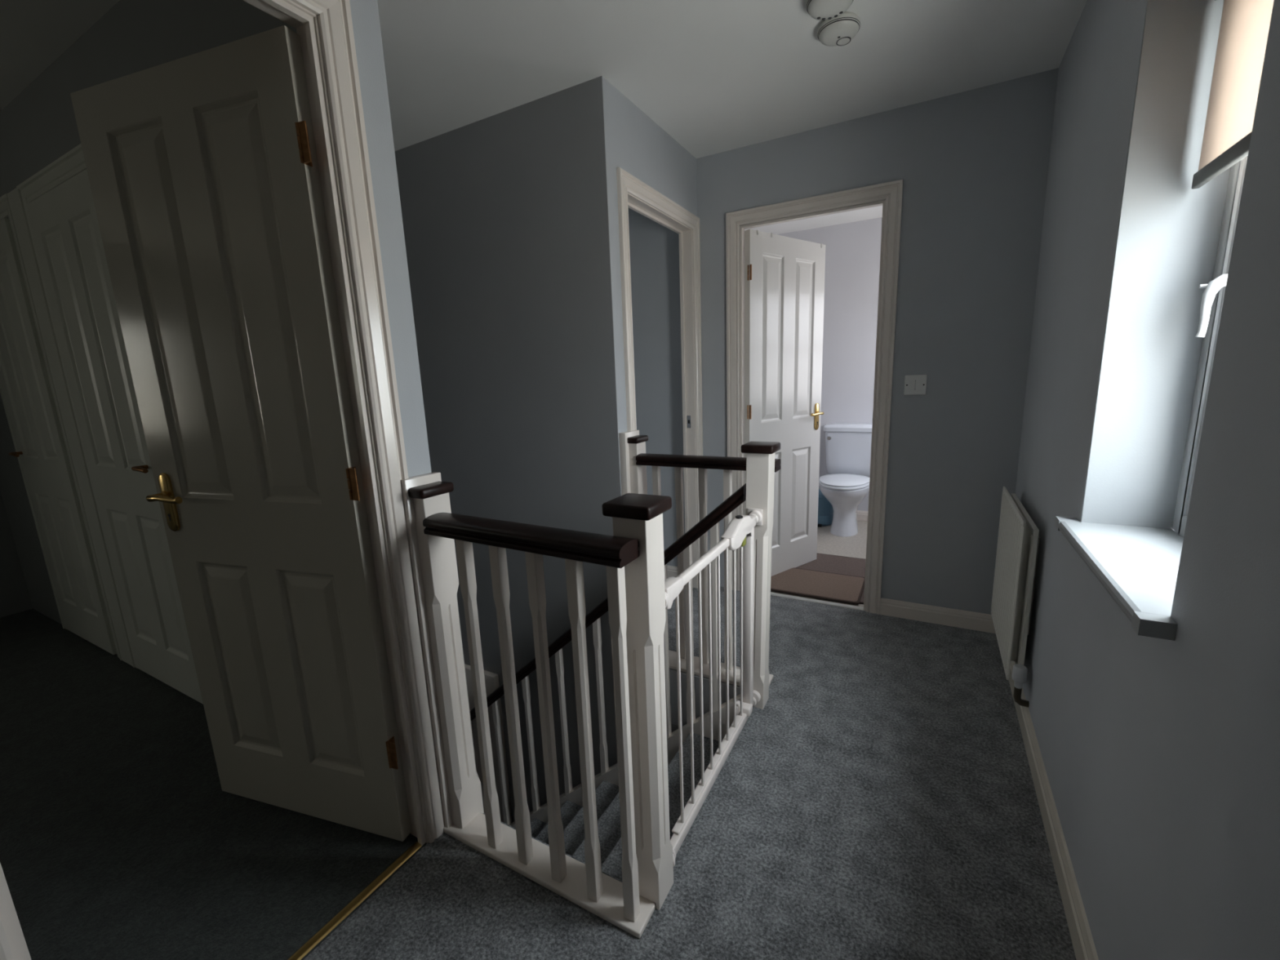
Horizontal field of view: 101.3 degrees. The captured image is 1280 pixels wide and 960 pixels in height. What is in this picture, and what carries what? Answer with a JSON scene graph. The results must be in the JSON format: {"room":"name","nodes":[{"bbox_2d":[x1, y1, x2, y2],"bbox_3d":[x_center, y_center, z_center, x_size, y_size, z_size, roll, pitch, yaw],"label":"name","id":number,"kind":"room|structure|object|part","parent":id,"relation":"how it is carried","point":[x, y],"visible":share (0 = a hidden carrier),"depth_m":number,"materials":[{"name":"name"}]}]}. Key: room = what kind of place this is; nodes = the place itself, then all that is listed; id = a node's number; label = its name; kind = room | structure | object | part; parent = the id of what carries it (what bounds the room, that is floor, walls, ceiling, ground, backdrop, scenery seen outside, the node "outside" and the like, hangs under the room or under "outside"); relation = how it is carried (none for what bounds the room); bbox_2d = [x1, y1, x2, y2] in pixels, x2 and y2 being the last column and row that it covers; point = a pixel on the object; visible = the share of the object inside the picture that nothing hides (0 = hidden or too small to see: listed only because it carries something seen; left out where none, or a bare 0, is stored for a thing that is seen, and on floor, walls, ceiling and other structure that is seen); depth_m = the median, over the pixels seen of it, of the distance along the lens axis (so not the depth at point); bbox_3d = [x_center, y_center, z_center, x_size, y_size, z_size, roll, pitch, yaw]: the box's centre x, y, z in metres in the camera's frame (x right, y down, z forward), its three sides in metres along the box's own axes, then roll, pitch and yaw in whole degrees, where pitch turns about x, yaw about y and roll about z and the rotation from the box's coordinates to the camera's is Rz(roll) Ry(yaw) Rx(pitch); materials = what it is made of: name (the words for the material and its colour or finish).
{"room":"stair landing","nodes":[
{"label":"stair landing","id":0,"kind":"room"},
{"bbox_2d":[0,491,32,617],"bbox_3d":[-3.098,0.111,0.635,3.582,2.465,3.580,4,13,28],"label":"wall","id":1,"kind":"structure","parent":0,"point":[15,597],"depth_m":3.13,"materials":[{"name":"paint"}]},
{"bbox_2d":[0,0,297,624],"bbox_3d":[-2.232,-0.224,2.187,3.582,2.465,0.036,4,13,28],"label":"wall","id":2,"kind":"structure","parent":0,"point":[38,126],"depth_m":1.74,"materials":[{"name":"paint"}]},
{"bbox_2d":[0,217,116,654],"bbox_3d":[-2.903,-0.137,2.523,0.655,1.985,0.078,4,13,28],"label":"door","id":3,"kind":"structure","parent":2,"relation":"in","point":[24,376],"depth_m":2.51,"materials":[{"name":"white paint"}]},
{"bbox_3d":[-3.116,-0.129,2.626,0.100,0.021,0.048,4,13,28],"label":"handle","id":4,"kind":"part","parent":3,"relation":"part of","materials":[{"name":"gold metal"}]},
{"bbox_2d":[0,143,137,668],"bbox_3d":[-2.474,-0.146,2.309,1.756,2.083,0.022,4,13,28],"label":"frame","id":5,"kind":"object","parent":2,"relation":"attached to","point":[13,204],"visible":0.57,"depth_m":2.26,"materials":[{"name":"white paint"}]},
{"bbox_2d":[26,168,203,703],"bbox_3d":[-2.067,-0.080,2.068,0.692,1.985,0.078,4,13,28],"label":"door","id":6,"kind":"structure","parent":2,"relation":"in","point":[64,220],"depth_m":2.06,"materials":[{"name":"white paint"}]},
{"bbox_3d":[-1.813,-0.040,1.918,0.100,0.021,0.048,4,13,28],"label":"handle","id":7,"kind":"part","parent":6,"relation":"part of","materials":[{"name":"gold metal"}]},
{"bbox_2d":[349,0,697,495],"bbox_3d":[-1.035,0.041,0.594,0.068,2.465,5.613,4,13,28],"label":"wall","id":8,"kind":"structure","parent":0,"point":[634,143],"depth_m":1.33,"materials":[{"name":"grey paint"}]},
{"bbox_2d":[0,0,444,959],"bbox_3d":[-0.824,0.056,0.983,0.104,2.072,0.830,4,13,28],"label":"bedroom doorway","id":9,"kind":"structure","parent":8,"relation":"in","point":[325,29],"depth_m":1.21,"materials":[{"name":"white paint"}]},
{"bbox_2d":[70,25,411,841],"bbox_3d":[-1.011,0.023,1.385,0.725,1.973,0.155,1,12,18],"label":"door","id":10,"kind":"structure","parent":9,"relation":"attached to","point":[202,170],"depth_m":1.32,"materials":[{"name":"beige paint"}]},
{"bbox_3d":[-1.278,0.048,1.419,0.127,0.024,0.051,1,12,18],"label":"lever","id":11,"kind":"part","parent":10,"relation":"part of","materials":[{"name":"gold metal"}]},
{"bbox_3d":[-1.318,0.063,1.466,0.042,0.168,0.010,1,12,18],"label":"handle plate","id":12,"kind":"part","parent":10,"relation":"part of","materials":[{"name":"gold metal"}]},
{"bbox_2d":[616,167,702,588],"bbox_3d":[0.121,-0.306,2.657,0.086,2.072,0.830,4,13,28],"label":"doorway","id":13,"kind":"structure","parent":8,"relation":"in","point":[633,193],"depth_m":2.79,"materials":[{"name":"white paint"}]},
{"bbox_3d":[0.276,-0.329,2.961,0.022,0.070,0.002,4,13,28],"label":"strike plate","id":14,"kind":"part","parent":13,"relation":"part of","materials":[{"name":"silver metal"}]},
{"bbox_2d":[669,669,740,726],"bbox_3d":[-0.028,1.042,1.870,0.600,0.259,0.952,4,13,28],"label":"trim","id":15,"kind":"structure","parent":8,"relation":"attached to","point":[673,673],"depth_m":2.25,"materials":[{"name":"grey paint"}]},
{"bbox_2d":[394,75,678,822],"bbox_3d":[-0.517,0.907,2.724,4.112,5.015,0.100,4,13,28],"label":"wall","id":16,"kind":"structure","parent":0,"point":[505,221],"depth_m":2.42,"materials":[{"name":"grey paint"}]},
{"bbox_2d":[464,663,512,822],"bbox_3d":[-1.491,1.648,3.386,1.662,1.280,0.035,4,13,28],"label":"ledge","id":17,"kind":"object","parent":16,"relation":"attached to","point":[491,679],"visible":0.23,"depth_m":2.98,"materials":[{"name":"white paint"}]},
{"bbox_2d":[0,520,1075,959],"bbox_3d":[-1.512,0.919,2.167,5.500,0.024,7.330,4,13,28],"label":"floor","id":18,"kind":"structure","parent":0,"point":[880,802],"depth_m":1.46,"materials":[{"name":"grey carpet"}]},
{"bbox_2d":[287,841,422,959],"bbox_3d":[-0.774,1.071,1.174,0.028,0.005,0.662,4,13,28],"label":"threshold strip","id":19,"kind":"object","parent":18,"relation":"on","point":[365,893],"visible":1,"depth_m":1.29,"materials":[{"name":"gold metal"}]},
{"bbox_2d":[400,471,673,938],"bbox_3d":[-0.250,0.505,1.314,0.676,1.022,0.176,4,13,28],"label":"balustrade","id":20,"kind":"object","parent":18,"relation":"on","point":[633,557],"visible":1,"depth_m":1.24,"materials":[{"name":"white paint"}]},
{"bbox_3d":[-0.271,0.126,1.196,0.580,0.044,0.080,4,13,30],"label":"handrail","id":21,"kind":"part","parent":20,"relation":"part of","materials":[{"name":"brown wood"}]},
{"bbox_3d":[-0.263,1.006,1.379,0.648,0.016,0.090,4,13,28],"label":"rail","id":22,"kind":"part","parent":20,"relation":"part of","materials":[{"name":"white paint"}]},
{"bbox_3d":[0.013,0.543,1.212,0.080,0.966,0.080,4,13,28],"label":"newel post","id":23,"kind":"part","parent":20,"relation":"part of","materials":[{"name":"white paint"}]},
{"bbox_2d":[618,430,781,709],"bbox_3d":[0.226,0.325,2.145,0.709,1.022,0.254,5,13,31],"label":"balustrade","id":24,"kind":"object","parent":18,"relation":"on","point":[760,464],"visible":0.61,"depth_m":2.11,"materials":[{"name":"white paint"}]},
{"bbox_3d":[0.262,-0.074,2.122,0.594,0.044,0.080,4,13,28],"label":"handrail","id":25,"kind":"part","parent":24,"relation":"part of","materials":[{"name":"brown wood"}]},
{"bbox_2d":[664,508,762,866],"bbox_3d":[0.234,0.533,1.589,0.055,0.776,0.778,4,13,28],"label":"safety gate","id":26,"kind":"object","parent":24,"relation":"attached to","point":[740,531],"visible":0.82,"depth_m":1.61,"materials":[{"name":"white metal"}]},
{"bbox_3d":[0.170,0.224,1.428,0.020,0.026,0.410,4,13,28],"label":"rail","id":27,"kind":"part","parent":26,"relation":"part of","materials":[{"name":"white metal"}]},
{"bbox_3d":[0.234,0.894,1.634,0.027,0.040,0.713,4,13,28],"label":"rail","id":28,"kind":"part","parent":26,"relation":"part of","materials":[{"name":"white metal"}]},
{"bbox_2d":[747,508,762,525],"bbox_3d":[0.407,0.130,1.855,0.052,0.058,0.005,4,13,28],"label":"bracket","id":29,"kind":"object","parent":26,"relation":"on","point":[758,513],"depth_m":1.84,"materials":[{"name":"white plastic"}]},
{"bbox_3d":[0.245,0.809,2.289,0.648,0.016,0.118,4,13,28],"label":"rail","id":30,"kind":"part","parent":24,"relation":"part of","materials":[{"name":"white paint"}]},
{"bbox_3d":[0.438,0.379,1.942,0.093,0.978,0.080,4,13,28],"label":"newel post","id":31,"kind":"part","parent":24,"relation":"part of","materials":[{"name":"white paint"}]},
{"bbox_2d":[770,592,863,609],"bbox_3d":[0.898,0.662,2.943,0.662,0.006,0.032,4,13,28],"label":"threshold strip","id":32,"kind":"object","parent":18,"relation":"on","point":[771,593],"visible":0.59,"depth_m":2.89,"materials":[{"name":"silver metal"}]},
{"bbox_2d":[817,488,833,527],"bbox_3d":[1.508,0.225,4.351,0.224,0.282,0.237,4,13,28],"label":"waste bin","id":33,"kind":"object","parent":18,"relation":"on","point":[825,511],"visible":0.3,"depth_m":4.27,"materials":[{"name":"blue plastic"}]},
{"bbox_3d":[1.506,0.101,4.332,0.224,0.032,0.224,4,13,28],"label":"bin lid","id":34,"kind":"part","parent":33,"relation":"part of","materials":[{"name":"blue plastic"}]},
{"bbox_2d":[795,553,866,604],"bbox_3d":[1.119,0.583,3.304,0.790,0.010,0.735,4,13,28],"label":"bath mat","id":35,"kind":"object","parent":18,"relation":"on","point":[855,566],"visible":0.06,"depth_m":3.40,"materials":[{"name":"brown"}]},
{"bbox_2d":[770,567,865,604],"bbox_3d":[1.001,0.610,3.139,0.620,0.010,0.404,4,13,28],"label":"door mat","id":36,"kind":"object","parent":35,"relation":"on","point":[842,588],"visible":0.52,"depth_m":3.08,"materials":[{"name":"brown"}]},
{"bbox_2d":[818,422,872,537],"bbox_3d":[1.598,0.001,4.067,0.420,0.822,0.726,4,13,28],"label":"toilet","id":37,"kind":"object","parent":18,"relation":"on","point":[847,445],"visible":0.85,"depth_m":4.10,"materials":[{"name":"white ceramic"}]},
{"bbox_3d":[1.568,0.222,4.040,0.368,0.402,0.558,4,13,28],"label":"bowl","id":38,"kind":"part","parent":37,"relation":"part of","materials":[{"name":"white ceramic"}]},
{"bbox_3d":[1.542,-0.002,3.965,0.366,0.022,0.478,4,13,28],"label":"seat lid","id":39,"kind":"part","parent":37,"relation":"part of","materials":[{"name":"white plastic"}]},
{"bbox_3d":[1.708,-0.422,4.216,0.420,0.057,0.208,4,13,28],"label":"cistern lid","id":40,"kind":"part","parent":37,"relation":"part of","materials":[{"name":"white ceramic"}]},
{"bbox_2d":[0,0,1087,234],"bbox_3d":[-1.419,-1.462,1.672,5.850,0.100,7.450,4,13,28],"label":"ceiling","id":41,"kind":"structure","parent":0,"point":[716,76],"depth_m":1.86,"materials":[{"name":"white paint"}]},
{"bbox_2d":[805,0,853,20],"bbox_3d":[0.576,-1.449,1.589,0.140,0.042,0.140,4,13,28],"label":"smoke detector","id":42,"kind":"object","parent":41,"relation":"attached to","point":[820,10],"visible":1,"depth_m":1.59,"materials":[{"name":"white plastic"}]},
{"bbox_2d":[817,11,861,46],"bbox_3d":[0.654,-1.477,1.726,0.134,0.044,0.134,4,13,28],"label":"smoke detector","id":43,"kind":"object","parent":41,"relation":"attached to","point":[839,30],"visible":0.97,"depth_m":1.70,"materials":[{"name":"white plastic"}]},
{"bbox_2d":[777,217,882,511],"bbox_3d":[1.326,-0.624,3.554,2.070,2.465,1.839,4,13,28],"label":"wall","id":44,"kind":"structure","parent":0,"point":[852,249],"depth_m":4.18,"materials":[{"name":"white paint"}]},
{"bbox_2d":[856,510,867,521],"bbox_3d":[1.752,0.294,4.461,1.862,0.086,0.015,4,13,28],"label":"baseboard","id":45,"kind":"structure","parent":44,"relation":"attached to","point":[860,515],"depth_m":4.39,"materials":[{"name":"white paint"}]},
{"bbox_2d":[628,67,1058,614],"bbox_3d":[-0.077,-0.512,3.251,4.212,2.465,0.068,4,13,28],"label":"wall","id":46,"kind":"structure","parent":0,"point":[973,165],"depth_m":2.42,"materials":[{"name":"grey paint"}]},
{"bbox_2d":[666,564,677,578],"bbox_3d":[-0.749,0.517,3.800,2.432,0.086,0.015,4,13,28],"label":"baseboard","id":47,"kind":"structure","parent":46,"relation":"attached to","point":[672,571],"depth_m":3.28,"materials":[{"name":"white paint"}]},
{"bbox_2d":[725,179,903,614],"bbox_3d":[0.868,-0.352,2.761,0.822,2.068,0.110,4,13,28],"label":"bathroom doorway","id":48,"kind":"structure","parent":46,"relation":"in","point":[889,195],"depth_m":2.60,"materials":[{"name":"white paint"}]},
{"bbox_2d":[744,229,825,576],"bbox_3d":[0.866,-0.392,3.139,0.685,1.978,0.155,-10,14,-37],"label":"door","id":49,"kind":"structure","parent":48,"relation":"attached to","point":[784,276],"depth_m":3.09,"materials":[{"name":"white paint"}]},
{"bbox_3d":[1.115,-0.400,3.303,0.042,0.168,0.010,-10,14,-37],"label":"handle plate","id":50,"kind":"part","parent":49,"relation":"part of","materials":[{"name":"gold metal"}]},
{"bbox_3d":[1.091,-0.410,3.246,0.127,0.024,0.051,-10,14,-37],"label":"lever","id":51,"kind":"part","parent":49,"relation":"part of","materials":[{"name":"gold metal"}]},
{"bbox_2d":[903,374,927,395],"bbox_3d":[1.288,-0.445,2.454,0.092,0.092,0.016,4,13,28],"label":"light switch","id":52,"kind":"object","parent":46,"relation":"attached to","point":[914,384],"visible":1,"depth_m":2.45,"materials":[{"name":"white plastic"}]},
{"bbox_2d":[880,597,995,633],"bbox_3d":[1.465,0.668,2.596,0.512,0.086,0.015,4,13,28],"label":"baseboard","id":53,"kind":"structure","parent":46,"relation":"attached to","point":[967,620],"depth_m":2.59,"materials":[{"name":"white paint"}]},
{"bbox_2d":[1015,0,1279,959],"bbox_3d":[0.964,-0.051,0.682,0.318,2.465,3.513,4,13,28],"label":"wall","id":54,"kind":"structure","parent":0,"point":[1161,757],"depth_m":0.85,"materials":[{"name":"grey paint"}]},
{"bbox_2d":[991,486,1039,707],"bbox_3d":[1.432,0.406,2.006,0.068,0.653,0.616,4,13,28],"label":"radiator","id":55,"kind":"object","parent":54,"relation":"attached to","point":[1019,539],"visible":1,"depth_m":1.83,"materials":[{"name":"white metal"}]},
{"bbox_3d":[1.413,0.363,2.027,0.008,0.575,0.582,4,13,28],"label":"panel","id":56,"kind":"part","parent":55,"relation":"part of","materials":[{"name":"white metal"}]},
{"bbox_3d":[1.443,0.361,2.012,0.016,0.512,0.578,4,13,28],"label":"panel","id":57,"kind":"part","parent":55,"relation":"part of","materials":[{"name":"white metal"}]},
{"bbox_2d":[1008,660,1098,959],"bbox_3d":[0.894,0.994,1.034,0.015,0.086,3.363,4,13,28],"label":"baseboard","id":58,"kind":"structure","parent":54,"relation":"attached to","point":[1082,941],"depth_m":1.32,"materials":[{"name":"beige paint"}]},
{"bbox_2d":[1054,515,1183,640],"bbox_3d":[1.053,0.179,1.075,0.216,0.028,0.672,4,13,28],"label":"window sill","id":59,"kind":"structure","parent":54,"relation":"attached to","point":[1138,566],"depth_m":1.06,"materials":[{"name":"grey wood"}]},
{"bbox_2d":[1080,0,1231,530],"bbox_3d":[1.063,-0.405,0.935,0.207,1.212,0.605,4,13,28],"label":"window reveal","id":60,"kind":"structure","parent":54,"relation":"in","point":[1169,230],"depth_m":1.20,"materials":[{"name":"grey paint"}]},
{"bbox_2d":[1191,0,1274,189],"bbox_3d":[1.069,-0.782,0.849,0.050,0.421,0.562,4,13,28],"label":"roller blind","id":61,"kind":"object","parent":60,"relation":"attached to","point":[1244,28],"visible":0.8,"depth_m":1.00,"materials":[{"name":"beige fabric"}]},
{"bbox_2d":[1172,155,1248,537],"bbox_3d":[1.131,-0.408,0.896,0.099,1.195,0.597,4,13,28],"label":"window","id":62,"kind":"structure","parent":54,"relation":"in","point":[1212,300],"depth_m":1.15,"materials":[{"name":"grey plastic"}]},
{"bbox_3d":[1.214,-0.379,1.105,0.046,0.151,0.025,4,13,28],"label":"handle","id":63,"kind":"part","parent":62,"relation":"part of","materials":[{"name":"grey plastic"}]},
{"bbox_3d":[-1.049,3.475,3.025,4.000,0.100,1.500,4,13,28],"label":"floor","id":64,"kind":"structure","parent":0,"visible":0},
{"bbox_2d":[530,733,718,880],"bbox_3d":[-0.644,1.871,2.343,2.068,1.979,0.834,4,13,28],"label":"staircase","id":65,"kind":"structure","parent":64,"relation":"on","point":[607,796],"depth_m":2.01,"materials":[{"name":"grey carpet"}]},
{"bbox_2d":[470,483,746,828],"bbox_3d":[-0.585,1.521,2.754,2.338,3.220,0.062,4,13,28],"label":"balustrade","id":66,"kind":"object","parent":65,"relation":"attached to","point":[711,522],"visible":0.3,"depth_m":2.34,"materials":[{"name":"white wood"}]},
{"bbox_3d":[-0.604,0.987,2.652,2.338,2.132,0.059,4,13,28],"label":"handrail","id":67,"kind":"part","parent":66,"relation":"part of","materials":[{"name":"brown wood"}]},
{"bbox_3d":[-0.580,1.785,2.798,2.336,2.085,0.045,4,13,28],"label":"rail","id":68,"kind":"part","parent":66,"relation":"part of","materials":[{"name":"white paint"}]}
]}

